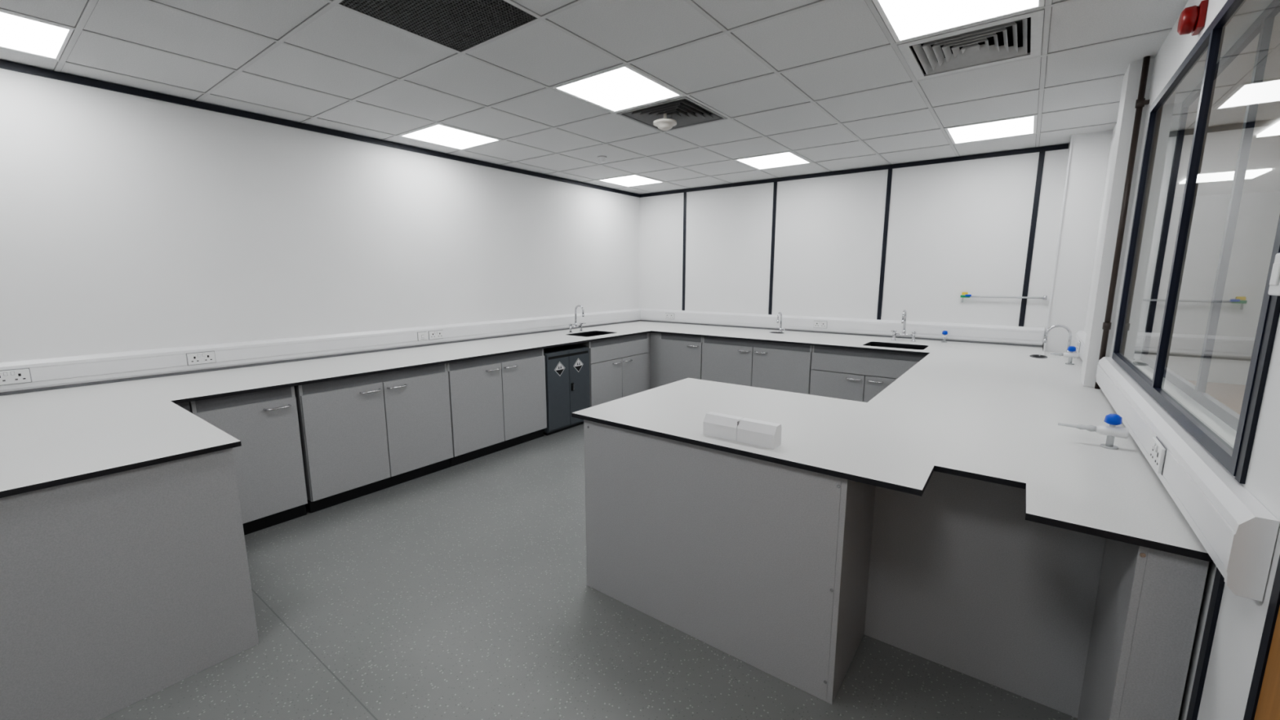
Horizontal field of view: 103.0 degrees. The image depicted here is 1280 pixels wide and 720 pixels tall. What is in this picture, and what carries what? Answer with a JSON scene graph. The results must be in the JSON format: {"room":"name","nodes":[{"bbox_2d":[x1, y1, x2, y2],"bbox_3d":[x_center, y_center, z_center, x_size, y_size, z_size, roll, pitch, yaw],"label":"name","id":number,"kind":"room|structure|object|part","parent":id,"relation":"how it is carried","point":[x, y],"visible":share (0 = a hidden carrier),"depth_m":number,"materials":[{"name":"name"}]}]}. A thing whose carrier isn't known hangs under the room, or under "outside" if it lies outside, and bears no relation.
{"room":"laboratory","nodes":[
{"label":"laboratory","id":0,"kind":"room"},
{"bbox_2d":[0,59,639,361],"bbox_3d":[-2.390,-0.668,4.380,0.100,3.000,8.020,7,12,36],"label":"wall","id":1,"kind":"structure","parent":0,"point":[128,222],"depth_m":3.67,"materials":[{"name":"white paint"}]},
{"bbox_2d":[0,59,639,197],"bbox_3d":[-2.345,-1.822,4.155,0.012,0.041,7.820,7,12,36],"label":"trim","id":2,"kind":"structure","parent":1,"relation":"attached to","point":[5,64],"depth_m":3.60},
{"bbox_2d":[0,308,640,392],"bbox_3d":[-2.325,-0.167,4.414,0.059,0.164,7.817,7,12,36],"label":"dado trunking","id":3,"kind":"object","parent":1,"relation":"attached to","point":[70,370],"visible":1,"depth_m":3.76,"materials":[{"name":"white plastic"}]},
{"bbox_2d":[0,368,31,385],"bbox_3d":[-3.490,0.096,2.821,0.014,0.082,0.152,7,12,36],"label":"double socket","id":4,"kind":"object","parent":3,"relation":"attached to","point":[14,376],"visible":1,"depth_m":2.83,"materials":[{"name":"white plastic"}]},
{"bbox_2d":[186,351,216,365],"bbox_3d":[-2.992,-0.012,3.476,0.014,0.082,0.152,7,12,36],"label":"double socket","id":5,"kind":"object","parent":3,"relation":"attached to","point":[202,357],"visible":1,"depth_m":3.47,"materials":[{"name":"white plastic"}]},
{"bbox_2d":[417,331,426,341],"bbox_3d":[-2.026,-0.222,4.747,0.014,0.082,0.092,7,12,36],"label":"fused spur","id":6,"kind":"object","parent":3,"relation":"attached to","point":[422,335],"visible":1,"depth_m":4.74,"materials":[{"name":"white plastic"}]},
{"bbox_2d":[428,329,443,339],"bbox_3d":[-1.942,-0.240,4.857,0.014,0.082,0.152,7,12,36],"label":"double socket","id":7,"kind":"object","parent":3,"relation":"attached to","point":[433,335],"visible":1,"depth_m":4.85,"materials":[{"name":"white plastic"}]},
{"bbox_2d":[0,0,1188,194],"bbox_3d":[-0.370,-1.743,2.667,4.950,0.280,7.820,7,12,36],"label":"ceiling","id":8,"kind":"structure","parent":0,"point":[540,51],"depth_m":2.94,"materials":[{"name":"tile"}]},
{"bbox_2d":[0,10,73,60],"bbox_3d":[-3.069,-1.559,2.330,0.579,0.034,0.589,7,12,36],"label":"ceiling light panel","id":9,"kind":"object","parent":8,"relation":"in","point":[18,33],"depth_m":2.47,"materials":[{"name":"white plastic"}]},
{"bbox_2d":[338,0,537,51],"bbox_3d":[-0.872,-1.552,2.224,0.586,0.053,0.596,7,12,36],"label":"grille","id":10,"kind":"object","parent":8,"relation":"in","point":[460,25],"depth_m":2.28,"materials":[{"name":"black metal"}]},
{"bbox_2d":[399,124,501,150],"bbox_3d":[-1.588,-1.881,4.278,0.579,0.034,0.589,7,12,36],"label":"ceiling light panel","id":11,"kind":"object","parent":8,"relation":"in","point":[437,134],"depth_m":4.28,"materials":[{"name":"white plastic"}]},
{"bbox_2d":[0,0,1172,192],"bbox_3d":[-0.370,-1.618,2.687,4.950,0.034,7.820,7,12,36],"label":"grid","id":12,"kind":"object","parent":8,"relation":"attached to","point":[90,6],"depth_m":2.94,"materials":[{"name":"white metal"}]},
{"bbox_2d":[597,155,606,162],"bbox_3d":[-0.368,-1.956,4.974,0.090,0.052,0.090,7,12,36],"label":"smoke detector","id":13,"kind":"object","parent":8,"relation":"attached to","point":[602,158],"visible":1,"depth_m":4.95,"materials":[{"name":"white plastic"}]},
{"bbox_2d":[553,65,683,112],"bbox_3d":[-0.131,-1.703,3.200,0.579,0.034,0.589,7,12,36],"label":"ceiling light panel","id":14,"kind":"object","parent":8,"relation":"in","point":[624,87],"depth_m":3.19,"materials":[{"name":"white plastic"}]},
{"bbox_2d":[599,174,662,186],"bbox_3d":[-0.107,-2.202,6.226,0.579,0.034,0.589,7,12,36],"label":"ceiling light panel","id":15,"kind":"object","parent":8,"relation":"in","point":[634,180],"depth_m":6.22,"materials":[{"name":"white plastic"}]},
{"bbox_2d":[653,111,676,130],"bbox_3d":[0.180,-1.758,3.652,0.170,0.202,0.170,7,12,36],"label":"smoke detector","id":16,"kind":"object","parent":8,"relation":"attached to","point":[664,124],"visible":0.95,"depth_m":3.62,"materials":[{"name":"white plastic"}]},
{"bbox_2d":[616,96,727,132],"bbox_3d":[0.239,-1.821,3.680,0.584,0.116,0.584,7,12,36],"label":"air diffuser","id":17,"kind":"object","parent":8,"relation":"in","point":[686,112],"depth_m":3.69,"materials":[{"name":"grey metal"}]},
{"bbox_2d":[734,151,811,169],"bbox_3d":[1.350,-2.024,5.148,0.579,0.034,0.589,7,12,36],"label":"ceiling light panel","id":18,"kind":"object","parent":8,"relation":"in","point":[788,158],"depth_m":5.16,"materials":[{"name":"white plastic"}]},
{"bbox_2d":[871,0,1044,42],"bbox_3d":[1.326,-1.525,2.122,0.579,0.034,0.589,7,12,36],"label":"ceiling light panel","id":19,"kind":"object","parent":8,"relation":"in","point":[905,20],"depth_m":2.25,"materials":[{"name":"white plastic"}]},
{"bbox_2d":[897,8,1044,80],"bbox_3d":[1.696,-1.644,2.602,0.584,0.116,0.584,7,12,36],"label":"air diffuser","id":20,"kind":"object","parent":8,"relation":"in","point":[1020,37],"depth_m":2.64,"materials":[{"name":"white metal"}]},
{"bbox_2d":[944,115,1037,144],"bbox_3d":[2.806,-1.846,4.070,0.579,0.034,0.589,7,12,36],"label":"ceiling light panel","id":21,"kind":"object","parent":8,"relation":"in","point":[1026,125],"depth_m":4.06,"materials":[{"name":"white plastic"}]},
{"bbox_2d":[100,380,1245,719],"bbox_3d":[2.122,0.916,4.303,7.720,0.100,12.900,7,12,36],"label":"floor","id":22,"kind":"structure","parent":0,"point":[461,591],"depth_m":2.20,"materials":[{"name":"plastic"}]},
{"bbox_2d":[0,448,258,719],"bbox_3d":[-2.743,0.748,2.310,2.022,0.880,1.010,7,12,36],"label":"base cabinet","id":23,"kind":"object","parent":22,"relation":"on","point":[117,589],"visible":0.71,"depth_m":1.81,"materials":[{"name":"grey laminate"}]},
{"bbox_2d":[0,320,1213,562],"bbox_3d":[0.035,0.093,3.517,4.948,0.020,6.469,7,12,36],"label":"countertop","id":24,"kind":"structure","parent":23,"relation":"on","point":[987,412],"depth_m":2.28,"materials":[{"name":"laminate"}]},
{"bbox_2d":[0,320,1042,395],"bbox_3d":[-0.063,0.061,3.592,4.696,0.016,6.459,7,12,36],"label":"upstand","id":25,"kind":"object","parent":24,"relation":"on","point":[491,337],"depth_m":4.50,"materials":[{"name":"white laminate"}]},
{"bbox_2d":[568,305,586,333],"bbox_3d":[-0.717,-0.487,5.988,0.156,0.320,0.228,7,12,36],"label":"mixer tap","id":26,"kind":"object","parent":24,"relation":"on","point":[580,306],"visible":1,"depth_m":6.00,"materials":[{"name":"silver metal"}]},
{"bbox_2d":[573,332,609,337],"bbox_3d":[-0.554,-0.199,5.874,0.388,0.172,0.568,7,12,36],"label":"sink basin","id":27,"kind":"object","parent":24,"relation":"in","point":[593,334],"visible":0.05,"depth_m":6.10,"materials":[{"name":"plastic"}]},
{"bbox_2d":[702,411,782,448],"bbox_3d":[0.408,0.280,2.059,0.310,0.085,0.072,7,12,36],"label":"pod","id":28,"kind":"object","parent":24,"relation":"on","point":[766,434],"visible":1,"depth_m":2.02,"materials":[{"name":"white plastic"}]},
{"bbox_2d":[777,311,785,332],"bbox_3d":[1.650,-0.443,5.964,0.077,0.240,0.134,7,12,36],"label":"tap","id":29,"kind":"object","parent":24,"relation":"on","point":[779,313],"visible":1,"depth_m":5.99,"materials":[{"name":"silver metal"}]},
{"bbox_2d":[866,343,925,349],"bbox_3d":[2.437,-0.034,4.875,0.548,0.172,0.398,7,12,36],"label":"sink basin","id":30,"kind":"object","parent":24,"relation":"in","point":[869,344],"visible":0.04,"depth_m":5.02,"materials":[{"name":"plastic"}]},
{"bbox_2d":[891,309,915,342],"bbox_3d":[2.664,-0.349,5.147,0.228,0.320,0.156,7,12,36],"label":"mixer tap","id":31,"kind":"object","parent":24,"relation":"on","point":[904,313],"visible":1,"depth_m":5.17,"materials":[{"name":"silver metal"}]},
{"bbox_2d":[941,330,947,342],"bbox_3d":[3.018,-0.230,5.054,0.052,0.116,0.150,7,12,36],"label":"tap","id":32,"kind":"object","parent":24,"relation":"on","point":[944,333],"visible":1,"depth_m":5.06,"materials":[{"name":"white metal"}]},
{"bbox_2d":[1030,354,1048,358],"bbox_3d":[3.274,0.025,4.192,0.118,0.114,0.212,7,12,36],"label":"sink","id":33,"kind":"object","parent":24,"relation":"in","point":[1037,356],"visible":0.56,"depth_m":4.23,"materials":[{"name":"plastic"}]},
{"bbox_2d":[1043,324,1071,352],"bbox_3d":[3.442,-0.160,4.187,0.194,0.260,0.077,5,10,26],"label":"tap","id":34,"kind":"object","parent":24,"relation":"on","point":[1067,328],"visible":0.7,"depth_m":4.17,"materials":[{"name":"silver metal"}]},
{"bbox_2d":[1050,346,1079,364],"bbox_3d":[3.196,-0.039,3.835,0.165,0.136,0.052,7,12,36],"label":"tap","id":35,"kind":"object","parent":24,"relation":"on","point":[1070,355],"visible":1,"depth_m":3.81,"materials":[{"name":"white metal"}]},
{"bbox_2d":[1057,413,1128,449],"bbox_3d":[1.768,0.268,1.994,0.205,0.131,0.052,7,12,36],"label":"tap","id":36,"kind":"object","parent":24,"relation":"on","point":[1112,431],"visible":1,"depth_m":1.95,"materials":[{"name":"white metal"}]},
{"bbox_2d":[176,386,307,535],"bbox_3d":[-2.564,0.604,3.182,0.638,0.880,0.610,7,12,36],"label":"base cabinet","id":37,"kind":"object","parent":22,"relation":"on","point":[268,464],"depth_m":3.10,"materials":[{"name":"grey laminate"}]},
{"bbox_3d":[-2.521,0.661,2.839,0.015,0.880,0.105,7,12,36],"label":"cabinet filler panel","id":38,"kind":"part","parent":37,"relation":"part of","materials":[{"name":"grey laminate"}]},
{"bbox_2d":[293,363,453,513],"bbox_3d":[-2.054,0.493,3.853,0.638,0.880,1.040,7,12,36],"label":"base cabinet","id":39,"kind":"object","parent":22,"relation":"on","point":[363,435],"visible":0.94,"depth_m":3.61,"materials":[{"name":"grey laminate"}]},
{"bbox_2d":[446,348,546,466],"bbox_3d":[-1.433,0.358,4.670,0.638,0.880,1.020,7,12,36],"label":"base cabinet","id":40,"kind":"object","parent":22,"relation":"on","point":[497,403],"visible":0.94,"depth_m":4.45,"materials":[{"name":"grey laminate"}]},
{"bbox_2d":[543,344,590,435],"bbox_3d":[-0.889,0.285,5.297,0.492,0.820,0.600,7,12,36],"label":"cupboard","id":41,"kind":"object","parent":22,"relation":"on","point":[566,366],"visible":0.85,"depth_m":5.13,"materials":[{"name":"grey metal"}]},
{"bbox_2d":[569,333,648,407],"bbox_3d":[-0.428,0.140,5.992,0.638,0.880,1.050,7,12,36],"label":"base cabinet","id":42,"kind":"object","parent":22,"relation":"on","point":[619,366],"visible":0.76,"depth_m":5.75,"materials":[{"name":"grey laminate"}]},
{"bbox_2d":[648,332,660,389],"bbox_3d":[0.160,0.094,6.270,0.200,0.880,0.095,7,12,36],"label":"filler panel","id":43,"kind":"object","parent":22,"relation":"on","point":[654,338],"visible":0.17,"depth_m":6.24,"materials":[{"name":"grey laminate"}]},
{"bbox_2d":[658,333,702,386],"bbox_3d":[0.632,0.100,6.239,0.585,0.880,0.638,7,12,36],"label":"base cabinet","id":44,"kind":"object","parent":22,"relation":"on","point":[680,355],"visible":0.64,"depth_m":6.00,"materials":[{"name":"grey laminate"}]},
{"bbox_2d":[583,419,875,704],"bbox_3d":[0.524,0.706,2.564,1.220,0.880,1.027,7,12,36],"label":"base cabinet","id":45,"kind":"object","parent":22,"relation":"on","point":[765,564],"visible":0.64,"depth_m":2.05,"materials":[{"name":"grey laminate"}]},
{"bbox_2d":[701,336,812,394],"bbox_3d":[1.367,0.189,5.695,1.240,0.880,0.638,7,12,36],"label":"base cabinet","id":46,"kind":"object","parent":22,"relation":"on","point":[782,366],"visible":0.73,"depth_m":5.41,"materials":[{"name":"grey laminate"}]},
{"bbox_2d":[809,345,926,402],"bbox_3d":[2.275,0.300,5.024,1.020,0.880,0.638,7,12,36],"label":"base cabinet","id":47,"kind":"object","parent":22,"relation":"on","point":[842,373],"visible":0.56,"depth_m":4.83,"materials":[{"name":"grey laminate"}]},
{"bbox_2d":[863,471,1208,719],"bbox_3d":[1.185,0.842,1.741,0.840,0.880,0.485,7,12,36],"label":"panels","id":48,"kind":"object","parent":22,"relation":"on","point":[960,580],"visible":0.74,"depth_m":1.85,"materials":[{"name":"grey laminate"}]},
{"bbox_2d":[640,142,1070,350],"bbox_3d":[2.054,-0.931,5.975,5.070,3.000,0.100,7,12,36],"label":"wall","id":49,"kind":"structure","parent":0,"point":[955,228],"depth_m":5.53,"materials":[{"name":"white paint"}]},
{"bbox_2d":[682,191,686,310],"bbox_3d":[0.602,-1.460,6.923,0.040,1.575,0.008,7,12,36],"label":"trim","id":50,"kind":"structure","parent":49,"relation":"attached to","point":[685,193],"depth_m":6.91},
{"bbox_2d":[768,182,777,314],"bbox_3d":[1.610,-1.337,6.178,0.040,1.575,0.008,7,12,36],"label":"trim","id":51,"kind":"structure","parent":49,"relation":"attached to","point":[775,191],"depth_m":6.17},
{"bbox_2d":[640,308,1044,345],"bbox_3d":[1.869,-0.444,6.095,4.667,0.164,0.059,7,12,36],"label":"dado trunking","id":52,"kind":"object","parent":49,"relation":"attached to","point":[957,331],"visible":1,"depth_m":5.61,"materials":[{"name":"white plastic"}]},
{"bbox_2d":[665,312,674,319],"bbox_3d":[0.412,-0.615,7.127,0.152,0.082,0.014,7,12,36],"label":"double socket","id":53,"kind":"object","parent":52,"relation":"attached to","point":[668,316],"visible":1,"depth_m":7.12,"materials":[{"name":"white plastic"}]},
{"bbox_2d":[813,320,826,328],"bbox_3d":[2.084,-0.410,5.890,0.152,0.082,0.014,7,12,36],"label":"double socket","id":54,"kind":"object","parent":52,"relation":"attached to","point":[818,324],"visible":1,"depth_m":5.88,"materials":[{"name":"white plastic"}]},
{"bbox_2d":[640,143,1068,197],"bbox_3d":[1.876,-2.101,5.846,4.686,0.041,0.012,7,12,36],"label":"trim","id":55,"kind":"structure","parent":49,"relation":"attached to","point":[1064,146],"depth_m":5.36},
{"bbox_2d":[876,168,892,319],"bbox_3d":[2.610,-1.215,5.438,0.040,1.575,0.008,7,12,36],"label":"trim","id":56,"kind":"structure","parent":49,"relation":"attached to","point":[890,171],"depth_m":5.43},
{"bbox_2d":[960,292,1047,302],"bbox_3d":[3.457,-0.591,4.867,0.673,0.100,0.055,7,12,36],"label":"gas pipe","id":57,"kind":"object","parent":49,"relation":"attached to","point":[964,295],"visible":1,"depth_m":4.88,"materials":[{"name":"silver metal"}]},
{"bbox_2d":[1018,151,1044,326],"bbox_3d":[3.610,-1.093,4.697,0.040,1.575,0.008,7,12,36],"label":"trim","id":58,"kind":"structure","parent":49,"relation":"attached to","point":[1042,154],"depth_m":4.69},
{"bbox_2d":[1043,129,1112,352],"bbox_3d":[3.752,-0.531,4.470,0.252,2.700,0.342,7,12,36],"label":"corner boxing","id":59,"kind":"object","parent":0,"point":[1089,153],"visible":0.82,"depth_m":4.26,"materials":[{"name":"white paint"}]},
{"bbox_2d":[1080,57,1154,386],"bbox_3d":[2.781,-0.299,3.063,0.095,2.700,0.250,7,12,36],"label":"column boxing","id":60,"kind":"structure","parent":0,"point":[1131,78],"depth_m":2.91,"materials":[{"name":"white paint"}]},
{"bbox_2d":[1084,0,1279,719],"bbox_3d":[1.658,-0.174,1.384,0.120,3.000,7.820,7,12,36],"label":"wall","id":61,"kind":"structure","parent":0,"point":[1241,620],"depth_m":1.13,"materials":[{"name":"white paint"}]},
{"bbox_2d":[1074,330,1086,359],"bbox_3d":[3.300,-0.072,3.768,0.054,0.167,1.448,7,12,36],"label":"dado trunking","id":62,"kind":"object","parent":61,"relation":"attached to","point":[1081,335],"visible":0.32,"depth_m":3.96,"materials":[{"name":"white plastic"}]},
{"bbox_2d":[1075,340,1080,352],"bbox_3d":[3.417,-0.106,3.973,0.014,0.082,0.152,7,12,36],"label":"double socket","id":63,"kind":"object","parent":62,"relation":"attached to","point":[1078,344],"visible":1,"depth_m":3.92,"materials":[{"name":"white plastic"}]},
{"bbox_2d":[1094,55,1150,389],"bbox_3d":[2.696,-0.719,2.843,0.052,1.799,0.036,7,12,36],"label":"pipe","id":64,"kind":"object","parent":61,"relation":"attached to","point":[1140,102],"visible":1,"depth_m":2.82,"materials":[{"name":"metal"}]},
{"bbox_2d":[1095,356,1279,601],"bbox_3d":[1.935,0.224,1.973,0.054,0.167,2.482,7,12,36],"label":"dado trunking","id":65,"kind":"object","parent":61,"relation":"attached to","point":[1237,532],"visible":1,"depth_m":1.20,"materials":[{"name":"white plastic"}]},
{"bbox_2d":[1148,435,1167,475],"bbox_3d":[1.587,0.291,1.566,0.014,0.082,0.152,7,12,36],"label":"double socket","id":66,"kind":"object","parent":65,"relation":"attached to","point":[1157,453],"visible":1,"depth_m":1.54,"materials":[{"name":"white plastic"}]},
{"bbox_2d":[1177,0,1208,35],"bbox_3d":[2.065,-1.273,1.907,0.062,0.092,0.092,7,12,36],"label":"fire alarm sounder","id":67,"kind":"object","parent":61,"relation":"attached to","point":[1192,20],"visible":1,"depth_m":1.88,"materials":[{"name":"red plastic"}]},
{"bbox_2d":[1111,0,1279,475],"bbox_3d":[2.037,-0.511,1.845,0.135,1.305,2.110,7,12,36],"label":"window","id":68,"kind":"structure","parent":61,"relation":"in","point":[1186,118],"depth_m":1.83,"materials":[{"name":"clear glass"}]},
{"bbox_2d":[1186,567,1225,719],"bbox_3d":[1.344,0.908,1.247,0.008,0.910,0.035,7,12,36],"label":"trim","id":69,"kind":"structure","parent":61,"relation":"attached to","point":[1219,581],"depth_m":1.20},
{"bbox_2d":[1234,295,1279,484],"bbox_3d":[1.344,-0.515,1.012,0.008,1.594,0.035,7,12,36],"label":"trim","id":70,"kind":"structure","parent":61,"relation":"attached to","point":[1273,312],"depth_m":1.10,"materials":[{"name":"black metal"}]},
{"bbox_2d":[1243,555,1279,719],"bbox_3d":[0.927,0.440,0.552,0.164,2.060,0.950,7,12,36],"label":"door","id":71,"kind":"structure","parent":61,"relation":"in","point":[1263,703],"depth_m":0.94,"materials":[{"name":"brown wood"}]},
{"bbox_2d":[1267,253,1279,295],"bbox_3d":[1.286,-0.171,1.012,0.034,0.085,0.065,7,12,36],"label":"switch","id":72,"kind":"object","parent":61,"relation":"attached to","point":[1274,283],"visible":1,"depth_m":1.02,"materials":[{"name":"white plastic"}]},
{"bbox_2d":[1177,191,1279,385],"bbox_3d":[4.260,-0.363,2.530,2.650,3.000,13.000,7,12,36],"label":"wall","id":73,"kind":"structure","parent":0,"point":[1259,212],"depth_m":7.32,"materials":[{"name":"paint"}]},
{"bbox_2d":[1207,12,1279,195],"bbox_3d":[4.220,-1.601,2.356,2.550,0.100,12.800,7,12,36],"label":"ceiling","id":74,"kind":"structure","parent":0,"point":[1264,151],"depth_m":3.88,"materials":[{"name":"tile"}]},
{"bbox_2d":[1210,168,1271,182],"bbox_3d":[6.760,-2.127,5.913,0.600,0.019,0.600,7,12,36],"label":"recessed light","id":75,"kind":"object","parent":74,"relation":"in","point":[1251,174],"visible":0.64,"depth_m":5.76,"materials":[{"name":"white"}]},
{"bbox_2d":[1256,120,1279,137],"bbox_3d":[5.140,-1.775,3.781,0.600,0.019,0.600,7,12,36],"label":"recessed light","id":76,"kind":"object","parent":74,"relation":"in","point":[1274,130],"visible":1,"depth_m":4.03,"materials":[{"name":"white"}]}
]}

